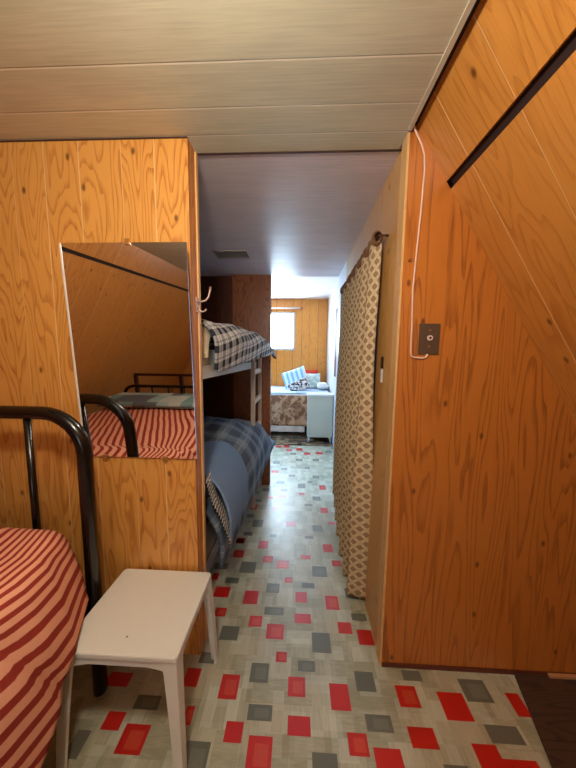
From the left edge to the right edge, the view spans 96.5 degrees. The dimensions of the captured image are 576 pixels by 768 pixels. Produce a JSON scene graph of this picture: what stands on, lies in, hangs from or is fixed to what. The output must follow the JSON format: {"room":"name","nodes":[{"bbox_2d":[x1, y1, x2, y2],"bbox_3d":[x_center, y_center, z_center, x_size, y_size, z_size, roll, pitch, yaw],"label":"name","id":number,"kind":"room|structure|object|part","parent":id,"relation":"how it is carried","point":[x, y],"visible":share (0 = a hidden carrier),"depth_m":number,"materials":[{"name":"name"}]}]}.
{"room":"bedroom","nodes":[
{"label":"bedroom","id":0,"kind":"room"},
{"bbox_2d":[200,276,233,418],"bbox_3d":[-1.006,-0.016,2.705,0.895,2.150,0.020,1,6,2],"label":"wall","id":1,"kind":"structure","parent":0,"point":[218,401],"depth_m":2.62,"materials":[{"name":"brown wood"}]},
{"bbox_2d":[0,0,468,276],"bbox_3d":[-0.602,-0.788,-0.426,2.005,0.020,6.060,1,6,2],"label":"ceiling","id":2,"kind":"structure","parent":0,"point":[226,76],"depth_m":0.79,"materials":[{"name":"beige wood"}]},
{"bbox_2d":[212,250,249,258],"bbox_3d":[-0.442,-1.019,2.024,0.267,0.007,0.150,1,6,2],"label":"ceiling vent","id":3,"kind":"object","parent":2,"relation":"in","point":[213,251],"visible":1,"depth_m":2.00,"materials":[{"name":"grey metal"}]},
{"bbox_2d":[232,275,271,484],"bbox_3d":[-0.369,-0.004,2.660,0.381,2.150,0.060,1,6,2],"label":"wall","id":4,"kind":"structure","parent":0,"point":[251,293],"depth_m":2.57,"materials":[{"name":"brown wood"}]},
{"bbox_2d":[0,126,575,672],"bbox_3d":[-0.479,0.137,1.100,4.566,2.178,0.080,1,6,2],"label":"wall","id":5,"kind":"structure","parent":0,"point":[481,569],"depth_m":1.04,"materials":[{"name":"brown wood"}]},
{"bbox_2d":[0,136,186,142],"bbox_3d":[-0.884,-0.918,0.969,1.025,0.005,0.003,1,6,2],"label":"trim","id":6,"kind":"structure","parent":5,"relation":"attached to","point":[172,137],"depth_m":0.96,"materials":[{"name":"brown wood"}]},
{"bbox_2d":[59,238,196,460],"bbox_3d":[-0.612,-0.106,1.008,0.478,0.858,0.061,1,6,2],"label":"wall mirror","id":7,"kind":"object","parent":5,"relation":"attached to","point":[128,303],"visible":0.85,"depth_m":1.00,"materials":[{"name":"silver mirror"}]},
{"bbox_2d":[187,255,196,446],"bbox_3d":[-0.609,-0.107,1.012,0.472,0.834,0.051,1,6,2],"label":"mirror","id":8,"kind":"object","parent":7,"relation":"attached to","point":[191,422],"depth_m":1.02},
{"bbox_2d":[194,152,207,638],"bbox_3d":[-0.379,0.151,1.131,0.006,2.147,0.020,1,6,2],"label":"trim","id":9,"kind":"structure","parent":5,"relation":"attached to","point":[195,153],"depth_m":1.10,"materials":[{"name":"brown wood"}]},
{"bbox_2d":[196,286,211,312],"bbox_3d":[-0.346,-0.349,1.061,0.063,0.107,0.021,0,6,-2],"label":"coat hook","id":10,"kind":"object","parent":5,"relation":"attached to","point":[210,288],"visible":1,"depth_m":1.06,"materials":[{"name":"beige metal"}]},
{"bbox_3d":[-0.375,-0.326,1.062,0.004,0.060,0.021,1,6,2],"label":"hook plate","id":11,"kind":"part","parent":10,"relation":"part of","materials":[{"name":"beige metal"}]},
{"bbox_2d":[197,149,401,155],"bbox_3d":[0.035,-0.913,1.014,0.809,0.003,0.008,1,6,2],"label":"trim","id":12,"kind":"structure","parent":5,"relation":"attached to","point":[378,150],"depth_m":1.01,"materials":[{"name":"brown wood"}]},
{"bbox_2d":[410,125,427,358],"bbox_3d":[0.486,-0.511,0.948,0.113,0.834,0.012,0,6,-2],"label":"cable","id":13,"kind":"object","parent":5,"relation":"attached to","point":[414,127],"visible":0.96,"depth_m":0.95,"materials":[{"name":"white plastic"}]},
{"bbox_2d":[418,324,440,354],"bbox_3d":[0.539,-0.171,0.980,0.076,0.116,0.014,1,6,2],"label":"outlet plate","id":14,"kind":"object","parent":5,"relation":"attached to","point":[429,334],"visible":1,"depth_m":0.98,"materials":[{"name":"brown metal"}]},
{"bbox_2d":[382,662,575,674],"bbox_3d":[1.070,1.241,1.103,1.317,0.018,0.006,1,6,2],"label":"baseboard","id":15,"kind":"structure","parent":5,"relation":"attached to","point":[384,664],"depth_m":1.11,"materials":[{"name":"brown wood"}]},
{"bbox_2d":[41,428,551,767],"bbox_3d":[-0.478,1.236,1.058,4.800,0.001,8.620,1,6,2],"label":"floor","id":16,"kind":"structure","parent":0,"point":[297,679],"depth_m":1.05,"materials":[{"name":"tile"}]},
{"bbox_2d":[0,405,107,696],"bbox_3d":[-1.453,0.741,0.087,1.380,1.156,1.902,1,6,2],"label":"bed","id":17,"kind":"object","parent":16,"relation":"on","point":[80,439],"visible":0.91,"depth_m":0.95,"materials":[{"name":"black metal"}]},
{"bbox_2d":[0,527,88,767],"bbox_3d":[-1.374,0.914,0.109,1.435,0.690,1.762,1,6,2],"label":"bedspread","id":18,"kind":"object","parent":17,"relation":"on","point":[44,599],"visible":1,"depth_m":0.70,"materials":[{"name":"fabric"}]},
{"bbox_2d":[56,569,217,767],"bbox_3d":[-0.526,1.030,0.970,0.416,0.426,0.351,1,6,2],"label":"side table","id":19,"kind":"object","parent":16,"relation":"on","point":[146,618],"visible":0.89,"depth_m":0.87,"materials":[{"name":"white plastic"}]},
{"bbox_3d":[-0.705,1.050,0.838,0.070,0.409,0.070,1,6,2],"label":"leg","id":20,"kind":"part","parent":19,"relation":"part of","materials":[{"name":"white plastic"}]},
{"bbox_3d":[-0.359,1.055,0.824,0.070,0.409,0.070,1,6,2],"label":"leg","id":21,"kind":"part","parent":19,"relation":"part of","materials":[{"name":"white plastic"}]},
{"bbox_3d":[-0.348,1.027,1.106,0.070,0.409,0.065,1,6,2],"label":"leg","id":22,"kind":"part","parent":19,"relation":"part of","materials":[{"name":"white plastic"}]},
{"bbox_2d":[202,349,255,571],"bbox_3d":[-0.913,0.448,1.943,1.115,1.380,1.480,1,6,2],"label":"bunk bed","id":23,"kind":"object","parent":16,"relation":"on","point":[212,542],"visible":0.12,"depth_m":1.34,"materials":[{"name":"white wood"}]},
{"bbox_2d":[201,324,210,358],"bbox_3d":[-0.508,-0.204,1.233,0.280,0.169,0.148,1,6,2],"label":"pillow","id":24,"kind":"object","parent":23,"relation":"on","point":[206,334],"visible":0.1,"depth_m":1.20,"materials":[{"name":"beige fabric"}]},
{"bbox_3d":[-0.898,-0.198,1.878,1.050,0.080,1.400,1,6,2],"label":"mattress","id":25,"kind":"part","parent":23,"relation":"part of","materials":[{"name":"white fabric"}]},
{"bbox_3d":[-0.909,0.727,1.971,1.050,0.180,1.400,1,6,2],"label":"mattress","id":26,"kind":"part","parent":23,"relation":"part of","materials":[{"name":"grey fabric"}]},
{"bbox_2d":[205,471,231,546],"bbox_3d":[-0.338,0.609,1.266,0.135,0.331,0.102,1,6,2],"label":"blanket","id":27,"kind":"object","parent":23,"relation":"hanging from","point":[217,504],"visible":0.91,"depth_m":1.25,"materials":[{"name":"beige fabric"}]},
{"bbox_2d":[201,319,276,371],"bbox_3d":[-0.681,-0.275,1.847,1.103,0.308,1.274,1,6,2],"label":"throw","id":28,"kind":"object","parent":23,"relation":"on","point":[234,345],"visible":0.42,"depth_m":1.48,"materials":[{"name":"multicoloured fabric"}]},
{"bbox_2d":[203,416,275,567],"bbox_3d":[-0.748,0.566,1.939,1.201,0.558,1.364,1,6,2],"label":"duvet","id":29,"kind":"object","parent":23,"relation":"on","point":[254,445],"visible":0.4,"depth_m":1.83,"materials":[{"name":"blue fabric"}]},
{"bbox_2d":[204,441,247,538],"bbox_3d":[-0.424,0.557,1.652,0.332,0.359,0.801,1,6,2],"label":"blanket","id":30,"kind":"object","parent":29,"relation":"on","point":[226,466],"visible":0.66,"depth_m":1.46,"materials":[{"name":"blue fabric"}]},
{"bbox_2d":[251,357,261,507],"bbox_3d":[-0.295,0.417,2.433,0.030,1.360,0.398,1,6,2],"label":"ladder","id":31,"kind":"object","parent":16,"relation":"on","point":[254,399],"visible":0.56,"depth_m":2.29,"materials":[{"name":"paint"}]},
{"bbox_3d":[-0.303,0.435,2.249,0.030,1.360,0.028,1,6,2],"label":"rail","id":32,"kind":"part","parent":31,"relation":"part of","materials":[{"name":"paint"}]},
{"bbox_3d":[-0.287,0.398,2.616,0.030,1.360,0.028,1,6,2],"label":"rail","id":33,"kind":"part","parent":31,"relation":"part of","materials":[{"name":"paint"}]},
{"bbox_2d":[271,393,306,427],"bbox_3d":[-0.206,0.486,4.830,1.860,0.745,0.870,1,6,2],"label":"bed","id":34,"kind":"object","parent":16,"relation":"on","point":[271,393],"visible":0.02,"depth_m":4.36,"materials":[{"name":"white wood"}]},
{"bbox_2d":[271,393,306,425],"bbox_3d":[-0.220,0.391,4.704,1.862,0.561,0.743,1,6,2],"label":"coverlet","id":35,"kind":"object","parent":34,"relation":"on","point":[286,410],"visible":0.16,"depth_m":4.35,"materials":[{"name":"brown fabric"}]},
{"bbox_2d":[271,425,304,431],"bbox_3d":[-0.443,0.752,4.385,1.450,0.100,0.022,1,6,2],"label":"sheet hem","id":36,"kind":"object","parent":35,"relation":"hanging from","point":[273,427],"visible":0.46,"depth_m":4.36,"materials":[{"name":"white fabric"}]},
{"bbox_3d":[-0.203,0.287,4.810,1.860,0.345,0.870,1,6,2],"label":"mattress","id":37,"kind":"part","parent":34,"relation":"part of","materials":[{"name":"white fabric"}]},
{"bbox_2d":[271,386,328,393],"bbox_3d":[-0.207,0.097,4.776,1.830,0.041,0.861,1,6,2],"label":"sheet","id":38,"kind":"object","parent":34,"relation":"on","point":[274,389],"visible":0.3,"depth_m":4.50,"materials":[{"name":"white fabric"}]},
{"bbox_2d":[281,366,305,389],"bbox_3d":[0.137,-0.069,4.675,0.562,0.535,0.232,1,6,8],"label":"cushion","id":39,"kind":"object","parent":38,"relation":"on","point":[291,376],"visible":0.56,"depth_m":4.64,"materials":[{"name":"blue fabric"}]},
{"bbox_2d":[287,376,311,390],"bbox_3d":[0.198,0.031,4.481,0.441,0.333,0.160,0,6,-6],"label":"cushion","id":40,"kind":"object","parent":38,"relation":"on","point":[302,384],"visible":0.91,"depth_m":4.44,"materials":[{"name":"white fabric"}]},
{"bbox_2d":[305,370,317,373],"bbox_3d":[0.423,-0.128,5.039,0.340,0.310,0.153,1,6,2],"label":"cushion","id":41,"kind":"object","parent":38,"relation":"on","point":[306,371],"visible":0.17,"depth_m":5.00,"materials":[{"name":"red fabric"}]},
{"bbox_2d":[306,373,319,388],"bbox_3d":[0.464,-0.057,4.843,0.301,0.282,0.167,0,6,-4],"label":"cushion","id":42,"kind":"object","parent":38,"relation":"on","point":[313,379],"visible":0.56,"depth_m":4.79,"materials":[{"name":"fabric"}]},
{"bbox_2d":[316,382,328,388],"bbox_3d":[0.628,0.032,4.725,0.220,0.120,0.360,1,6,2],"label":"pillow","id":43,"kind":"object","parent":38,"relation":"on","point":[320,385],"visible":0.96,"depth_m":4.57,"materials":[{"name":"white fabric"}]},
{"bbox_2d":[271,436,332,445],"bbox_3d":[-0.222,0.919,4.215,1.850,0.005,0.460,1,6,2],"label":"floor mat","id":44,"kind":"object","parent":16,"relation":"on","point":[280,440],"visible":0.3,"depth_m":4.17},
{"bbox_2d":[307,392,333,442],"bbox_3d":[0.506,0.543,4.177,0.416,0.784,0.270,1,6,2],"label":"nightstand","id":45,"kind":"object","parent":44,"relation":"on","point":[319,404],"visible":0.98,"depth_m":4.05,"materials":[{"name":"white paint"}]},
{"bbox_2d":[514,673,575,767],"bbox_3d":[1.210,1.278,0.727,1.000,0.022,0.732,1,6,2],"label":"plywood sheet","id":46,"kind":"object","parent":16,"relation":"on","point":[550,702],"depth_m":0.98,"materials":[{"name":"brown wood"}]},
{"bbox_3d":[1.364,1.239,1.079,0.520,0.010,0.012,1,6,2],"label":"wood strip","id":47,"kind":"part","parent":46,"relation":"part of","materials":[{"name":"brown wood"}]},
{"bbox_2d":[271,299,327,385],"bbox_3d":[-0.276,-0.436,5.223,2.220,2.500,0.050,1,6,2],"label":"wall","id":48,"kind":"structure","parent":0,"point":[311,322],"depth_m":5.13,"materials":[{"name":"brown wood"}]},
{"bbox_2d":[271,312,294,349],"bbox_3d":[-0.242,-1.052,5.135,0.765,0.745,0.040,1,6,2],"label":"window","id":49,"kind":"structure","parent":48,"relation":"in","point":[282,323],"depth_m":5.14,"materials":[{"name":"white glass"}]},
{"bbox_2d":[271,307,302,309],"bbox_3d":[-0.218,-1.489,5.053,1.015,0.052,0.076,1,6,2],"label":"rod","id":50,"kind":"object","parent":48,"relation":"attached to","point":[301,308],"visible":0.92,"depth_m":5.02,"materials":[{"name":"white paint"}]},
{"bbox_3d":[-0.240,-1.490,5.059,0.970,0.027,0.064,1,6,2],"label":"rod","id":51,"kind":"part","parent":50,"relation":"part of","materials":[{"name":"white paint"}]},
{"bbox_2d":[271,277,338,298],"bbox_3d":[-0.313,-1.569,3.834,2.220,0.030,2.590,1,6,2],"label":"ceiling","id":52,"kind":"structure","parent":0,"point":[282,287],"depth_m":4.23,"materials":[{"name":"white paint"}]},
{"bbox_2d":[326,279,338,445],"bbox_3d":[0.740,-0.290,3.893,0.040,2.500,2.540,1,6,2],"label":"wall","id":53,"kind":"structure","parent":0,"point":[333,299],"depth_m":4.34,"materials":[{"name":"white paint"}]},
{"bbox_2d":[334,308,337,376],"bbox_3d":[0.684,-0.562,3.486,0.046,0.940,0.400,1,6,2],"label":"framed panel","id":54,"kind":"object","parent":53,"relation":"attached to","point":[337,308],"visible":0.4,"depth_m":3.57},
{"bbox_2d":[333,0,575,643],"bbox_3d":[1.060,0.302,-0.386,1.388,2.184,6.060,1,6,2],"label":"wall","id":55,"kind":"structure","parent":0,"point":[499,122],"depth_m":0.76,"materials":[{"name":"brown wood"}]},
{"bbox_2d":[332,230,388,599],"bbox_3d":[0.410,0.204,1.723,0.111,1.892,1.020,1,6,2],"label":"curtain","id":56,"kind":"object","parent":55,"relation":"hanging from","point":[353,428],"visible":1,"depth_m":1.40,"materials":[{"name":"beige fabric"}]},
{"bbox_3d":[0.438,-0.702,1.632,0.047,0.013,1.020,1,6,2],"label":"rod","id":57,"kind":"part","parent":56,"relation":"part of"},
{"bbox_2d":[380,357,383,382],"bbox_3d":[0.430,-0.066,1.183,0.006,0.117,0.024,1,6,2],"label":"door latch","id":58,"kind":"object","parent":55,"relation":"in","point":[382,358],"depth_m":1.18,"materials":[{"name":"white paint"}]},
{"bbox_3d":[0.431,-0.098,1.179,0.006,0.052,0.024,1,6,2],"label":"latch plate","id":59,"kind":"part","parent":58,"relation":"part of","materials":[{"name":"brown metal"}]},
{"bbox_2d":[376,132,409,664],"bbox_3d":[0.420,0.167,1.050,0.008,2.150,0.050,1,6,2],"label":"trim","id":60,"kind":"structure","parent":55,"relation":"attached to","point":[406,143],"depth_m":1.03,"materials":[{"name":"brown wood"}]},
{"bbox_2d":[408,0,479,130],"bbox_3d":[0.339,-0.693,-1.285,0.014,0.034,4.410,1,6,2],"label":"trim","id":61,"kind":"structure","parent":55,"relation":"attached to","point":[471,3],"depth_m":0.69,"materials":[{"name":"beige wood"}]}
]}

